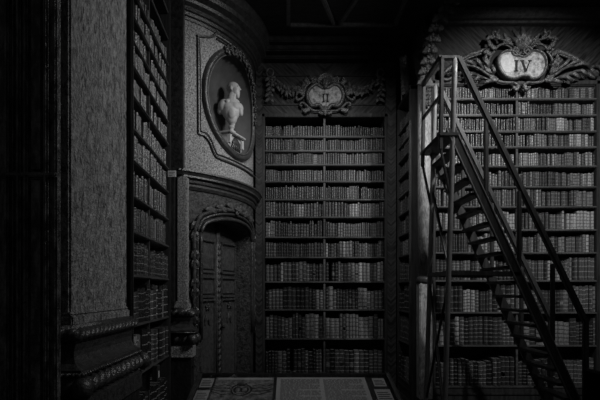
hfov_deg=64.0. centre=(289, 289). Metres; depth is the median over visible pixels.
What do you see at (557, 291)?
book
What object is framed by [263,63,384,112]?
frieze
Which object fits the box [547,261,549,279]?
book
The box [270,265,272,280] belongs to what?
book
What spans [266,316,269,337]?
book
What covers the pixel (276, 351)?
book
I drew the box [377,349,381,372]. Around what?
book
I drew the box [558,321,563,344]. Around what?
book
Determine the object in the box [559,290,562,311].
book
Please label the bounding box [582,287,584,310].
book
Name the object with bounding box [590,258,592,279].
book
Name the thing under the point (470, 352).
bookcase
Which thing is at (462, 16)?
crown molding
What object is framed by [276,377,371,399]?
text panel
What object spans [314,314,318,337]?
book
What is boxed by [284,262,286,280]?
book
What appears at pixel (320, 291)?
book
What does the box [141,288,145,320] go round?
book
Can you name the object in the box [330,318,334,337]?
book
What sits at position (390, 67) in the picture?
trim
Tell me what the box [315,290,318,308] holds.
book
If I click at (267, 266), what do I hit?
book
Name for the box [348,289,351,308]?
book
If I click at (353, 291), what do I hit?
book
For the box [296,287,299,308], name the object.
book
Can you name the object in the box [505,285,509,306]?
book
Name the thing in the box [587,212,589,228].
book
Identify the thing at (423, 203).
marble pilaster
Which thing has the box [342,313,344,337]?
book
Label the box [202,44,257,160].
oval frame
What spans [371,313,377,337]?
book
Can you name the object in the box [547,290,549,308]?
book
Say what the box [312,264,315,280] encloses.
book
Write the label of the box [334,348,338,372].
book
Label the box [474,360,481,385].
book
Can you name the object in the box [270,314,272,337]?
book
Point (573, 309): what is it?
book
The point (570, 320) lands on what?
book
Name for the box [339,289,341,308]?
book
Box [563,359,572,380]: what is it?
book
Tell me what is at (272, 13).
ceiling
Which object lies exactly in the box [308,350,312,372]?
book
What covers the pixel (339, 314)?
book
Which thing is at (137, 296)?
book
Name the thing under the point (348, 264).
book
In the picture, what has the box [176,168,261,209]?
crown molding
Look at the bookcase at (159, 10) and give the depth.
4.19 m
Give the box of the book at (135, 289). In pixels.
[134,288,140,321]
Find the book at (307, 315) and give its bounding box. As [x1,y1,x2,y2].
[305,313,309,337]
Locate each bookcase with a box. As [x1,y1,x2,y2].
[126,0,170,399]
[262,113,387,372]
[397,85,417,399]
[431,47,599,399]
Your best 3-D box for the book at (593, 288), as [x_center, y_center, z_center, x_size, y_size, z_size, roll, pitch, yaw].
[3.660,0.111,5.882,0.030,0.304,0.242,0,0,0]
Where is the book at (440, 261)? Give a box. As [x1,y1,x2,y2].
[439,260,442,279]
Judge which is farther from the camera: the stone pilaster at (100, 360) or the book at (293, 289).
the book at (293, 289)
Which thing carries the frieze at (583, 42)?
on the bookcase at (470, 352)
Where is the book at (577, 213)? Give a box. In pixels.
[569,211,579,228]
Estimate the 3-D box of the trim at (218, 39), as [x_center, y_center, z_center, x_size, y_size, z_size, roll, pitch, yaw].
[-0.612,-2.883,6.020,0.129,0.050,1.174,0,0,17]
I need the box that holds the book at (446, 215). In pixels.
[445,214,447,228]
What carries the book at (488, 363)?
on the bookcase at (470, 352)
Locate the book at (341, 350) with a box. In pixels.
[338,348,343,372]
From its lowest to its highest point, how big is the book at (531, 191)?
0.197 m
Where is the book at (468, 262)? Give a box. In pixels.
[467,260,469,279]
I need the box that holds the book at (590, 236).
[589,235,591,251]
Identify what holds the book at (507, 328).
on the bookcase at (470, 352)
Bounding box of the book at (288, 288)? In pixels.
[287,287,290,308]
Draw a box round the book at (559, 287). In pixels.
[558,286,571,311]
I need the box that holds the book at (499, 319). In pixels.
[492,316,501,344]
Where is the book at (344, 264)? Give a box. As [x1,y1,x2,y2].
[343,263,346,280]
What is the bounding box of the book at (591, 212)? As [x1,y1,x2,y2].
[590,211,593,228]
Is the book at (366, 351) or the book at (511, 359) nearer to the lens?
the book at (511, 359)
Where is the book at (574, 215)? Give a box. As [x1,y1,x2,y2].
[573,214,575,228]
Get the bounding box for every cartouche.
[295,71,355,115]
[451,26,590,91]
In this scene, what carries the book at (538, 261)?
on the bookcase at (470, 352)
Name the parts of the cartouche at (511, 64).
plate, scroll frame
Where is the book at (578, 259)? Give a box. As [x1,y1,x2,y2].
[577,258,580,279]
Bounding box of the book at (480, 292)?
[479,291,481,311]
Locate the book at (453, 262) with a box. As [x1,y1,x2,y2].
[451,261,455,279]
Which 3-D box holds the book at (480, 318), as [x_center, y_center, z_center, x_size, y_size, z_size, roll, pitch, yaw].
[2.301,0.489,5.917,0.059,0.344,0.269,0,0,0]
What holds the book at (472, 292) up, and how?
on the bookcase at (470, 352)
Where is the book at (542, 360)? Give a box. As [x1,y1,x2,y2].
[533,357,544,382]
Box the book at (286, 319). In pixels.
[285,318,287,337]
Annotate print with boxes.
[209,377,273,399]
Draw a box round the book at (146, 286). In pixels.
[134,284,149,319]
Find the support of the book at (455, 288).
on the bookcase at (470, 352)
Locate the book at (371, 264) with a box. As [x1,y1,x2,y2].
[370,263,372,280]
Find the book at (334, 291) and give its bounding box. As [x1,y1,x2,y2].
[333,290,335,308]
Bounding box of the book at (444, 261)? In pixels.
[443,260,445,279]
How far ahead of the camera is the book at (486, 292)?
5.79 m
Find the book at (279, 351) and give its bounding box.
[278,350,281,372]
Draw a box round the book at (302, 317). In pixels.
[301,316,304,337]
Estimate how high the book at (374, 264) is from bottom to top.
0.251 m
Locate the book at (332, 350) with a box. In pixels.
[329,347,334,372]
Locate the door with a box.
[201,223,235,372]
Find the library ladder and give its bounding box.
[420,55,588,399]
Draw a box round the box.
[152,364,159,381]
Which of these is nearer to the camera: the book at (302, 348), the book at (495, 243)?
the book at (495, 243)
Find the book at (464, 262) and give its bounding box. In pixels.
[463,261,466,279]
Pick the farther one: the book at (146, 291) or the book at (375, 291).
the book at (375, 291)
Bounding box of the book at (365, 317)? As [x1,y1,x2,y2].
[362,316,367,337]
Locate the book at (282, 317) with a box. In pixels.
[281,316,283,337]
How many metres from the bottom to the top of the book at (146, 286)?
0.312 m
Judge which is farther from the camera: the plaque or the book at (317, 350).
the book at (317, 350)
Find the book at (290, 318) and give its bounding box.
[289,317,291,337]
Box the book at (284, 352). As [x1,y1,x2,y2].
[282,349,286,372]
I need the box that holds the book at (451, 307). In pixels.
[450,286,452,311]
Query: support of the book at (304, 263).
on the bookcase at (380, 119)
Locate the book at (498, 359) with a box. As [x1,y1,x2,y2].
[491,356,500,385]
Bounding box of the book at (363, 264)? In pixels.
[362,263,365,280]
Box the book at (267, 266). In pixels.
[266,265,269,280]
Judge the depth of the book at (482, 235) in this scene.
5.78 m
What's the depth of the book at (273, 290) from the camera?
6.61 m
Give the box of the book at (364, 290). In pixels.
[362,288,366,308]
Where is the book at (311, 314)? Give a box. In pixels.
[309,313,313,337]
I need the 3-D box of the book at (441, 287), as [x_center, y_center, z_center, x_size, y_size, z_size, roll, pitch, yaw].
[1.838,0.109,5.899,0.052,0.309,0.245,0,0,0]
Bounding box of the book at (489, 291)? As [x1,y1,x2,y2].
[482,290,491,311]
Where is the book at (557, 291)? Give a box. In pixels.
[556,290,558,311]
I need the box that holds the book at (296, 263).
[295,262,298,280]
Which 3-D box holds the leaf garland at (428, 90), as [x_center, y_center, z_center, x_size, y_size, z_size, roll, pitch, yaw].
[1.611,-2.315,5.619,0.111,0.343,0.052,0,0,0]
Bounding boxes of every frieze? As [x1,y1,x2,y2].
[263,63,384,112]
[416,27,599,89]
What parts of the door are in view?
panel, panel, panel, panel, panel, panel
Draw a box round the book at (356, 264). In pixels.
[355,263,357,280]
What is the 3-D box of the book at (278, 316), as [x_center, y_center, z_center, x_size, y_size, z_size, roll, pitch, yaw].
[-0.149,0.511,6.695,0.046,0.300,0.239,0,0,0]
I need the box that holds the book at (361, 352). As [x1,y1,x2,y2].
[358,349,363,372]
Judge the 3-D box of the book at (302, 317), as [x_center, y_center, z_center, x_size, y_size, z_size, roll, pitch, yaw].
[0.183,0.513,6.691,0.049,0.294,0.235,0,0,0]
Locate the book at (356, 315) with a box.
[355,314,357,337]
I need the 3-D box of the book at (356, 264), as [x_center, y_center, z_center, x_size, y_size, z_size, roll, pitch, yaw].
[0.917,-0.243,6.701,0.043,0.246,0.202,0,0,0]
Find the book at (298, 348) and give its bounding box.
[297,347,300,372]
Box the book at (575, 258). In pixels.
[575,258,576,279]
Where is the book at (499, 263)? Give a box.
[498,262,502,279]
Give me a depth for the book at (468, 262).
5.80 m
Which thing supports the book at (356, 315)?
on the bookcase at (380, 119)
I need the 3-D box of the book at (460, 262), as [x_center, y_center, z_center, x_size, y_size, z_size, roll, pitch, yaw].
[2.070,-0.235,5.881,0.045,0.230,0.191,0,0,0]
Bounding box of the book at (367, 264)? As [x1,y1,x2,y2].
[366,263,369,280]
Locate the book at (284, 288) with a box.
[283,287,286,308]
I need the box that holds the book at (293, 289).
[292,288,295,308]
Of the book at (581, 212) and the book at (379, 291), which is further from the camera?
the book at (379, 291)
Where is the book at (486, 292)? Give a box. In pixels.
[485,291,487,311]
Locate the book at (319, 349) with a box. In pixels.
[318,348,321,372]
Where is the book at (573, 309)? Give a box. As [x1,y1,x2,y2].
[572,286,575,311]
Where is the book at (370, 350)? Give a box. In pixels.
[368,349,372,372]
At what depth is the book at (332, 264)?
6.61 m
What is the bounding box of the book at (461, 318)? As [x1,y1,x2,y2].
[457,316,463,344]
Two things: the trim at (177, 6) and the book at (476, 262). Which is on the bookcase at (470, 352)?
the book at (476, 262)
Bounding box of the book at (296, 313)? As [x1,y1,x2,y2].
[295,312,297,337]
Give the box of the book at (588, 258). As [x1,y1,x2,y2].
[587,257,590,279]
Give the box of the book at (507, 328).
[502,319,508,344]
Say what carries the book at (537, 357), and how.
on the bookcase at (470, 352)
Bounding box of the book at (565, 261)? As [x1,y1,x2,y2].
[564,260,566,273]
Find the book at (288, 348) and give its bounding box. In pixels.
[287,347,289,372]
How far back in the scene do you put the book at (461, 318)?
5.78 m
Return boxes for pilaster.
[0,0,60,399]
[61,0,149,399]
[171,176,200,399]
[413,47,435,399]
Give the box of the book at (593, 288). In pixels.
[592,287,594,311]
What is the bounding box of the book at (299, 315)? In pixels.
[298,314,300,337]
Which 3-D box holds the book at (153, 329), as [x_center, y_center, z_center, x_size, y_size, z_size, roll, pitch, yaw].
[-1.351,0.513,4.458,0.236,0.295,0.066,0,0,-2]
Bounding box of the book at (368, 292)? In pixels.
[367,291,370,308]
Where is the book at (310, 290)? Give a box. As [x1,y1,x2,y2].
[309,289,311,308]
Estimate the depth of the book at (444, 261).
5.78 m
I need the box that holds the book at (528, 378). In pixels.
[526,367,531,385]
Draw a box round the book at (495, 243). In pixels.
[494,241,496,251]
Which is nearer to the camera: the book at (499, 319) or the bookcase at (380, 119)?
the book at (499, 319)
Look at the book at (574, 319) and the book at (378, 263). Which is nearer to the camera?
the book at (574, 319)
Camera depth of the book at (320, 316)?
6.58 m
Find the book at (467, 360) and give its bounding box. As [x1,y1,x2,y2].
[462,357,468,385]
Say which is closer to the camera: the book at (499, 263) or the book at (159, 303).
the book at (159, 303)
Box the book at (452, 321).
[444,318,454,344]
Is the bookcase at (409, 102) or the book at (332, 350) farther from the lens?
the book at (332, 350)
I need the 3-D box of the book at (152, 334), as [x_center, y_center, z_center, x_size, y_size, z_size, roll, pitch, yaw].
[-1.351,0.509,4.327,0.242,0.304,0.062,0,0,-2]
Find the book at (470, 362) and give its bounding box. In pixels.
[469,361,472,385]
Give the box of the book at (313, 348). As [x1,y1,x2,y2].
[312,347,315,372]
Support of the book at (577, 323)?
on the bookcase at (470, 352)
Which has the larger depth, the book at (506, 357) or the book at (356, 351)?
the book at (356, 351)
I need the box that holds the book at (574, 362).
[566,359,576,385]
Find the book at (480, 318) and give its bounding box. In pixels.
[470,315,482,344]
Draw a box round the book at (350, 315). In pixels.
[348,313,351,337]
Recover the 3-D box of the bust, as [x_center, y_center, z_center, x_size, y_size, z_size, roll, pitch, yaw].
[-0.733,-2.241,5.893,0.320,0.626,0.173,0,0,0]
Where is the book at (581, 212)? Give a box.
[580,211,582,228]
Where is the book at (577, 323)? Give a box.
[576,322,578,344]
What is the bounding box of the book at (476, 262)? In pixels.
[475,261,478,279]
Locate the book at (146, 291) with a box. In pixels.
[145,290,148,320]
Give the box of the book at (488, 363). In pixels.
[480,359,491,385]
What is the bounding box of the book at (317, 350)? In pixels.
[315,348,318,372]
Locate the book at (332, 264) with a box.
[331,263,334,280]
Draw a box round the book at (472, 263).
[470,261,474,279]
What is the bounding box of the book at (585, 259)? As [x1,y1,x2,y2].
[584,258,586,279]
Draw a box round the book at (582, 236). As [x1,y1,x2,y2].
[575,235,584,251]
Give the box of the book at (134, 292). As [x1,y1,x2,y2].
[134,292,135,317]
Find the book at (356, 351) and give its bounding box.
[352,348,358,372]
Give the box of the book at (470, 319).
[463,316,472,344]
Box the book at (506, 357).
[497,354,508,385]
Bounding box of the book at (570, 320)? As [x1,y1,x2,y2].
[559,317,572,344]
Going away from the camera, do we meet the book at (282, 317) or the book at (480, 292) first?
the book at (480, 292)
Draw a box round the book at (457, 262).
[455,261,458,279]
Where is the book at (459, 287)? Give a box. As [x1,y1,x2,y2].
[458,286,461,311]
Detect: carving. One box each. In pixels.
[190,221,255,343]
[204,202,253,222]
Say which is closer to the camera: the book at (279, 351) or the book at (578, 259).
the book at (578, 259)
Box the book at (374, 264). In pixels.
[373,263,376,280]
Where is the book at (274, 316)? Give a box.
[273,315,277,337]
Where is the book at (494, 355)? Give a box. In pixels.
[492,354,504,385]
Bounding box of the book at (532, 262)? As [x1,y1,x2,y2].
[531,261,533,275]
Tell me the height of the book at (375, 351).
0.326 m
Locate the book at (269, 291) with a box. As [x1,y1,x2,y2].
[268,290,271,308]
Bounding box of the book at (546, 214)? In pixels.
[544,212,548,228]
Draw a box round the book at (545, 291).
[544,290,547,304]
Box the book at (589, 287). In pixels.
[588,286,591,311]
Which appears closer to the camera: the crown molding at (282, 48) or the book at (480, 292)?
the book at (480, 292)
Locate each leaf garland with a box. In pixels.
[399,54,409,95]
[417,0,459,85]
[426,88,430,106]
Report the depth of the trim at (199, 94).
5.31 m
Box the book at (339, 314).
[338,313,341,337]
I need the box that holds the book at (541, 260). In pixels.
[541,260,542,279]
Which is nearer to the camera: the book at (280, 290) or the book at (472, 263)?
the book at (472, 263)
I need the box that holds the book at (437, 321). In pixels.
[436,320,438,344]
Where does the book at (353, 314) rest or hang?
on the bookcase at (380, 119)
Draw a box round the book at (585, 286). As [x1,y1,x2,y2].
[581,285,587,311]
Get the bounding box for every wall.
[185,20,252,186]
[189,190,252,381]
[253,62,400,387]
[402,15,426,97]
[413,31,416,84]
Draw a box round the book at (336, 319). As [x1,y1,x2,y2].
[335,318,338,337]
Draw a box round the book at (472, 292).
[470,290,474,311]
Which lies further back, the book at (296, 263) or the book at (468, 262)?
the book at (296, 263)
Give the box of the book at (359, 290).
[356,288,361,308]
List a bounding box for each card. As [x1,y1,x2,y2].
[193,390,209,399]
[199,378,213,387]
[372,378,386,386]
[374,389,393,399]
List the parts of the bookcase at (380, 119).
panel, rail, shelf, shelf, shelf, shelf, shelf, shelf, shelf, shelf, shelf, shelf, shelf, panel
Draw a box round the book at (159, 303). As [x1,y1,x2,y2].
[157,289,161,317]
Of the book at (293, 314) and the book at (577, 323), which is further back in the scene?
the book at (293, 314)
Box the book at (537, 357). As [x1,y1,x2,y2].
[537,357,546,385]
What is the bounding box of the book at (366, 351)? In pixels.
[362,349,368,372]
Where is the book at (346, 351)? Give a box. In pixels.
[344,349,348,372]
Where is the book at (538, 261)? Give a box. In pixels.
[537,260,540,279]
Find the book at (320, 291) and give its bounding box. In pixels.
[319,290,322,308]
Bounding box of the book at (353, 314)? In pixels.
[350,313,354,337]
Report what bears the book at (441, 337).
on the bookcase at (470, 352)
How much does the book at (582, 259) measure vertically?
0.267 m
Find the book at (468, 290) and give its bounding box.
[462,289,469,311]
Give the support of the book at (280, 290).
on the bookcase at (380, 119)
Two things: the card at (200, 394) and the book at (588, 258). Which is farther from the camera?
the book at (588, 258)
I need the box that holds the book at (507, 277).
[502,261,510,279]
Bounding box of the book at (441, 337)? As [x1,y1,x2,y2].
[436,319,443,344]
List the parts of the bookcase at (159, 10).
panel, shelf, shelf, shelf, shelf, shelf, shelf, shelf, shelf, shelf, shelf, shelf, shelf, shelf, panel, shelf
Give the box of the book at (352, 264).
[351,263,354,280]
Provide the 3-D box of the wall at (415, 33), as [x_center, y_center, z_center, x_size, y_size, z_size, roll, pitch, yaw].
[3.410,-0.920,6.265,3.580,4.840,0.150,0,0,0]
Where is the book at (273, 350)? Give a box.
[272,349,274,372]
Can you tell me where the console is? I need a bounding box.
[220,130,245,152]
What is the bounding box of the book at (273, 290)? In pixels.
[272,289,275,308]
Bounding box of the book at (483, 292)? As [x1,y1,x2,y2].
[482,291,484,311]
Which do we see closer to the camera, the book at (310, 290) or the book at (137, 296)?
the book at (137, 296)
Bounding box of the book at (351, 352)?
[348,349,353,372]
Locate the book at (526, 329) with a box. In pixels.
[524,321,528,344]
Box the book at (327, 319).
[325,317,329,337]
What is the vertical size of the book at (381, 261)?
0.272 m
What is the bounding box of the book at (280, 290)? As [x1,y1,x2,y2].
[279,289,282,308]
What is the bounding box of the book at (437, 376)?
[436,361,440,385]
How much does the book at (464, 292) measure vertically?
0.261 m
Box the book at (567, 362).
[564,360,569,373]
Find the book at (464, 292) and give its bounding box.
[462,290,466,311]
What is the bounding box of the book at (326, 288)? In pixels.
[325,287,327,308]
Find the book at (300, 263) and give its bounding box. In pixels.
[299,262,302,280]
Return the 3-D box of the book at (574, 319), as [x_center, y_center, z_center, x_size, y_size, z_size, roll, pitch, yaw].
[3.434,0.500,5.901,0.041,0.321,0.254,0,0,0]
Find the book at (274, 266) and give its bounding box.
[273,265,276,280]
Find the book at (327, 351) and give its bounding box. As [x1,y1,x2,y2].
[325,348,329,372]
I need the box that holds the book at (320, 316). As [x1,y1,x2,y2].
[319,315,322,337]
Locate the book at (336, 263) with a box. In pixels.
[335,262,337,280]
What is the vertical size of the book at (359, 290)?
0.293 m
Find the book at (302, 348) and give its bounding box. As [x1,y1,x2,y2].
[301,347,304,372]
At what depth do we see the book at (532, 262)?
5.78 m
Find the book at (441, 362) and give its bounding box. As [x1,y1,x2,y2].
[440,361,442,382]
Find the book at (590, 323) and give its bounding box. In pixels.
[589,322,592,344]
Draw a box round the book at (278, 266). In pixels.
[277,265,280,280]
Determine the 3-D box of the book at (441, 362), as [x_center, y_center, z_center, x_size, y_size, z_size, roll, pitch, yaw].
[1.850,1.020,5.874,0.058,0.268,0.217,0,0,0]
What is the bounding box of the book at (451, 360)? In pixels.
[449,357,453,385]
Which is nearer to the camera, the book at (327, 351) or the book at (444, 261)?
the book at (444, 261)
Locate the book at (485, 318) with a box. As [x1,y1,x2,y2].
[478,315,487,344]
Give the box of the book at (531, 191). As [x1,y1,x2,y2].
[530,190,533,204]
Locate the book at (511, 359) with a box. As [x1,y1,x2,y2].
[501,354,513,385]
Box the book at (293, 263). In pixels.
[292,262,294,280]
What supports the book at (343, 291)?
on the bookcase at (380, 119)
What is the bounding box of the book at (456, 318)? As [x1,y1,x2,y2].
[450,316,458,344]
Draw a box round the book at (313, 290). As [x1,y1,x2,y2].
[312,289,314,308]
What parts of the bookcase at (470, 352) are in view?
panel, arched molding, panel, shelf, shelf, shelf, shelf, shelf, shelf, shelf, shelf, rail, shelf, shelf, shelf, shelf, shelf, arched molding, panel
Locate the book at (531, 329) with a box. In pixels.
[528,321,534,344]
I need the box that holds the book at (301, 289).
[300,288,303,308]
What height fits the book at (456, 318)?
0.337 m
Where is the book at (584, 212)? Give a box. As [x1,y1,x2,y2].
[583,211,586,228]
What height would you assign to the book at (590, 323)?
0.266 m
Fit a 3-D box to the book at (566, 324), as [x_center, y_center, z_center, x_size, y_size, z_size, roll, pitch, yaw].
[3.337,0.527,5.881,0.063,0.268,0.217,0,0,0]
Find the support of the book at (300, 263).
on the bookcase at (380, 119)
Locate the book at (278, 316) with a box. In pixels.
[277,315,280,337]
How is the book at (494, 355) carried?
on the bookcase at (470, 352)
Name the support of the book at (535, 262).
on the bookcase at (470, 352)
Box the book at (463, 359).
[455,356,465,385]
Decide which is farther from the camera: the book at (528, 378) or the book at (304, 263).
the book at (304, 263)
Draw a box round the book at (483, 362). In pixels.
[477,360,485,385]
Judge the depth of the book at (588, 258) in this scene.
5.78 m
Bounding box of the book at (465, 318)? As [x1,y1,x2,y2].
[464,317,467,344]
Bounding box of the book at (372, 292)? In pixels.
[371,291,373,308]
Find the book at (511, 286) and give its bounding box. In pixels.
[510,285,513,307]
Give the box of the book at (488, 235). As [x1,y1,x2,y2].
[487,234,489,251]
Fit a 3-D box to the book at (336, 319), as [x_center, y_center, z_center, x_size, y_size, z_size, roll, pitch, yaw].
[0.648,0.526,6.697,0.060,0.270,0.218,0,0,0]
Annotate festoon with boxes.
[265,68,307,102]
[343,68,385,101]
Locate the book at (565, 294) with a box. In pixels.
[563,290,567,311]
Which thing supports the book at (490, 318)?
on the bookcase at (470, 352)
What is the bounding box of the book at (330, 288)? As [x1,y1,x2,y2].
[328,286,332,308]
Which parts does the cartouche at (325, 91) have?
plate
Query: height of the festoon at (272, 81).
0.469 m
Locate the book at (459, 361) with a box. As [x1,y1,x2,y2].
[455,357,461,385]
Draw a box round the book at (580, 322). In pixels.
[576,321,581,344]
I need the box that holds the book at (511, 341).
[509,330,513,344]
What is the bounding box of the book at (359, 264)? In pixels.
[358,263,361,280]
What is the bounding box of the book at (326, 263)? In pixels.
[325,262,328,280]
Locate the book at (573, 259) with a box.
[572,258,574,279]
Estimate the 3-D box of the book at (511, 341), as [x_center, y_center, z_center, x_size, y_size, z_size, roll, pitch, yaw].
[2.681,0.510,5.903,0.050,0.302,0.240,0,0,0]
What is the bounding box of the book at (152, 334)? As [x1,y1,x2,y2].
[151,329,153,363]
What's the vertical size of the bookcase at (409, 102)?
4.000 m
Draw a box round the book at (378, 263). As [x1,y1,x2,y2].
[377,262,380,280]
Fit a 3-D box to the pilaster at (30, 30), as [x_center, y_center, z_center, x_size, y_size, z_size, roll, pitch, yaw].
[-1.595,-0.920,2.328,1.010,4.840,0.185,0,0,0]
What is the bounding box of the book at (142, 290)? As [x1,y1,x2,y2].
[141,289,143,321]
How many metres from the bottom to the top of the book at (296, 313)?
0.347 m
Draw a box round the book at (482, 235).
[479,233,486,251]
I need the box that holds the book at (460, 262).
[459,261,462,279]
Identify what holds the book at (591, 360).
on the bookcase at (470, 352)
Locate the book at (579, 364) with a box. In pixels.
[574,360,581,385]
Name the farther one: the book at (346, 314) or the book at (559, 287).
the book at (346, 314)
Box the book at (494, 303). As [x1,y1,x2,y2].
[485,288,496,311]
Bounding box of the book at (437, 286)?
[436,285,439,311]
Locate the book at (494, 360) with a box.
[485,356,496,385]
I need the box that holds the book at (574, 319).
[564,317,575,344]
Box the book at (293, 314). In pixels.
[292,313,294,337]
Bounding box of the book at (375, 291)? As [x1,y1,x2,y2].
[372,290,377,308]
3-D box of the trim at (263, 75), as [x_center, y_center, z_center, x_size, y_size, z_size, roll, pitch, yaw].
[0.473,-2.748,6.600,1.686,0.418,0.025,0,0,0]
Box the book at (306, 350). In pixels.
[305,349,307,372]
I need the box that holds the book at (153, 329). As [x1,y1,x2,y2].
[153,329,157,360]
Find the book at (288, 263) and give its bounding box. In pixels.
[287,262,290,280]
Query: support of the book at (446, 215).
on the bookcase at (470, 352)
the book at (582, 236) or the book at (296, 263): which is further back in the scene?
the book at (296, 263)
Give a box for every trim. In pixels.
[171,0,184,325]
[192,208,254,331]
[196,30,254,177]
[199,217,253,339]
[216,36,254,81]
[255,63,262,372]
[263,75,384,105]
[286,0,407,27]
[385,62,395,385]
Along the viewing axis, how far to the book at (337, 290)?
6.58 m
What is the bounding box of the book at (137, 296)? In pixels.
[134,291,138,319]
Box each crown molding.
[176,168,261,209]
[184,0,269,75]
[263,35,403,66]
[434,7,599,26]
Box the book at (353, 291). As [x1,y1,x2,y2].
[352,290,354,308]
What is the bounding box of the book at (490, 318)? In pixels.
[480,315,492,344]
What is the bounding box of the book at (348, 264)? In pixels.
[347,263,350,280]
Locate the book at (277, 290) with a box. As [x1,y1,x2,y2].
[276,289,278,308]
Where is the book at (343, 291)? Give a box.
[342,290,344,308]
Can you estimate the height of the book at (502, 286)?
0.323 m
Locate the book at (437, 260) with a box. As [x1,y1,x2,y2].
[436,259,438,279]
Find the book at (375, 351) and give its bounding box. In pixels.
[371,348,377,372]
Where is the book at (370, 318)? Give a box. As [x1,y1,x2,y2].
[366,315,372,337]
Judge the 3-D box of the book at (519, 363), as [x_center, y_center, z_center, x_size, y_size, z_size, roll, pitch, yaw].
[2.779,1.017,5.895,0.052,0.273,0.221,0,0,0]
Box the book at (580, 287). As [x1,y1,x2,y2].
[576,286,581,304]
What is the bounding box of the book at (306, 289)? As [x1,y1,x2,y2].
[304,287,308,308]
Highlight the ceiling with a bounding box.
[245,0,599,55]
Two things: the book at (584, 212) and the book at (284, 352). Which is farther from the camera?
the book at (284, 352)
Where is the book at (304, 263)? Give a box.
[303,262,305,280]
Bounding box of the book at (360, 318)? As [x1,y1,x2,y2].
[358,316,363,337]
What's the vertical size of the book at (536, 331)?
0.282 m
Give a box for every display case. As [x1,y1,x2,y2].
[187,371,401,399]
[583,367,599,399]
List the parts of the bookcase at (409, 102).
panel, shelf, shelf, shelf, shelf, shelf, shelf, shelf, shelf, rail, panel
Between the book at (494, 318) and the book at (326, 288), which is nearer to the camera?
the book at (494, 318)
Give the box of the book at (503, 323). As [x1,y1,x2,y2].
[502,320,505,344]
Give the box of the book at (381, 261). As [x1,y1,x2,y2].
[381,261,382,280]
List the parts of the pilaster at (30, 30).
stile molding, sunk panel, sunk panel, cross molding, stile molding, sunk panel, sunk panel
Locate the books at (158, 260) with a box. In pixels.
[134,0,594,399]
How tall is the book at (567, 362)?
0.292 m
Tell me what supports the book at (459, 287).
on the bookcase at (470, 352)
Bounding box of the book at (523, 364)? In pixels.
[518,360,525,385]
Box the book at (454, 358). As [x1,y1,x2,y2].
[449,356,456,385]
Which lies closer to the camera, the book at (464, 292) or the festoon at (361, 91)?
the book at (464, 292)
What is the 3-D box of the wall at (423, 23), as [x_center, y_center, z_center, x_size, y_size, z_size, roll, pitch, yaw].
[1.647,-0.920,6.415,0.025,4.840,1.170,0,0,0]
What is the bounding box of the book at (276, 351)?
[275,350,277,372]
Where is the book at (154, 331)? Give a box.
[153,330,156,362]
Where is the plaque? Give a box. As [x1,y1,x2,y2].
[168,171,175,176]
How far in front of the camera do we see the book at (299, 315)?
6.58 m
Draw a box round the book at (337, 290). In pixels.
[335,289,338,308]
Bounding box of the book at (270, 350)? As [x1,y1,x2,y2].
[269,349,271,372]
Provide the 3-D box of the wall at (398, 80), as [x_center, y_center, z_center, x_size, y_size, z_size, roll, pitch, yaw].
[0.435,-0.920,7.075,2.370,4.840,0.150,0,0,0]
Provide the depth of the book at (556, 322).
5.78 m
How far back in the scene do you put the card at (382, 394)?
2.87 m
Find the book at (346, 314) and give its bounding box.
[344,313,348,337]
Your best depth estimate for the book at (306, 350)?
6.60 m
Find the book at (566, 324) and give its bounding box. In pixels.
[564,322,568,344]
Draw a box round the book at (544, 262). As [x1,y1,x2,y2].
[543,261,546,279]
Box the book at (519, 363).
[518,362,521,385]
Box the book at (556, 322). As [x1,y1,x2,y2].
[545,320,557,344]
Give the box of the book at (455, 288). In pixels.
[453,286,457,311]
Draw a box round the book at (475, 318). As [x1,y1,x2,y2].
[466,315,477,344]
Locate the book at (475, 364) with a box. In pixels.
[469,360,477,385]
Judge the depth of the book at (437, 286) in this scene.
5.78 m
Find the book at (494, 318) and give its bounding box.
[493,317,496,344]
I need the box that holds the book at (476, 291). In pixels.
[475,290,478,311]
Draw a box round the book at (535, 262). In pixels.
[534,261,536,279]
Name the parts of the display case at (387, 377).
lid rail, lid rail, lid rail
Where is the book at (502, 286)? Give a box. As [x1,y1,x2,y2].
[500,285,504,311]
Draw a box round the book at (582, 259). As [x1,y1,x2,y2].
[581,258,583,279]
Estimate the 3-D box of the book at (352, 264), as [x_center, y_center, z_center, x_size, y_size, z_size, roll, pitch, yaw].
[0.866,-0.246,6.684,0.047,0.251,0.206,0,0,0]
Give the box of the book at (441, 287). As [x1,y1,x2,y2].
[440,286,443,311]
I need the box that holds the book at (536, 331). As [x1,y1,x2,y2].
[528,320,541,344]
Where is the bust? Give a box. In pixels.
[217,82,242,131]
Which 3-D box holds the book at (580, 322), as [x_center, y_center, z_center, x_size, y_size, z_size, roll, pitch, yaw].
[3.529,0.522,5.899,0.046,0.277,0.223,0,0,0]
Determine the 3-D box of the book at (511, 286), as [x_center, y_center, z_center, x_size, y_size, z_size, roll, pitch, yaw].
[2.693,0.101,5.913,0.043,0.324,0.256,0,0,0]
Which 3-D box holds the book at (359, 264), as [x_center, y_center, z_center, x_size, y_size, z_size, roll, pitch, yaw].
[0.969,-0.248,6.693,0.050,0.254,0.208,0,0,0]
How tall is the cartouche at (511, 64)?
0.767 m
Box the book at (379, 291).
[378,290,381,308]
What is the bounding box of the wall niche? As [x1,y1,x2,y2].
[209,56,250,155]

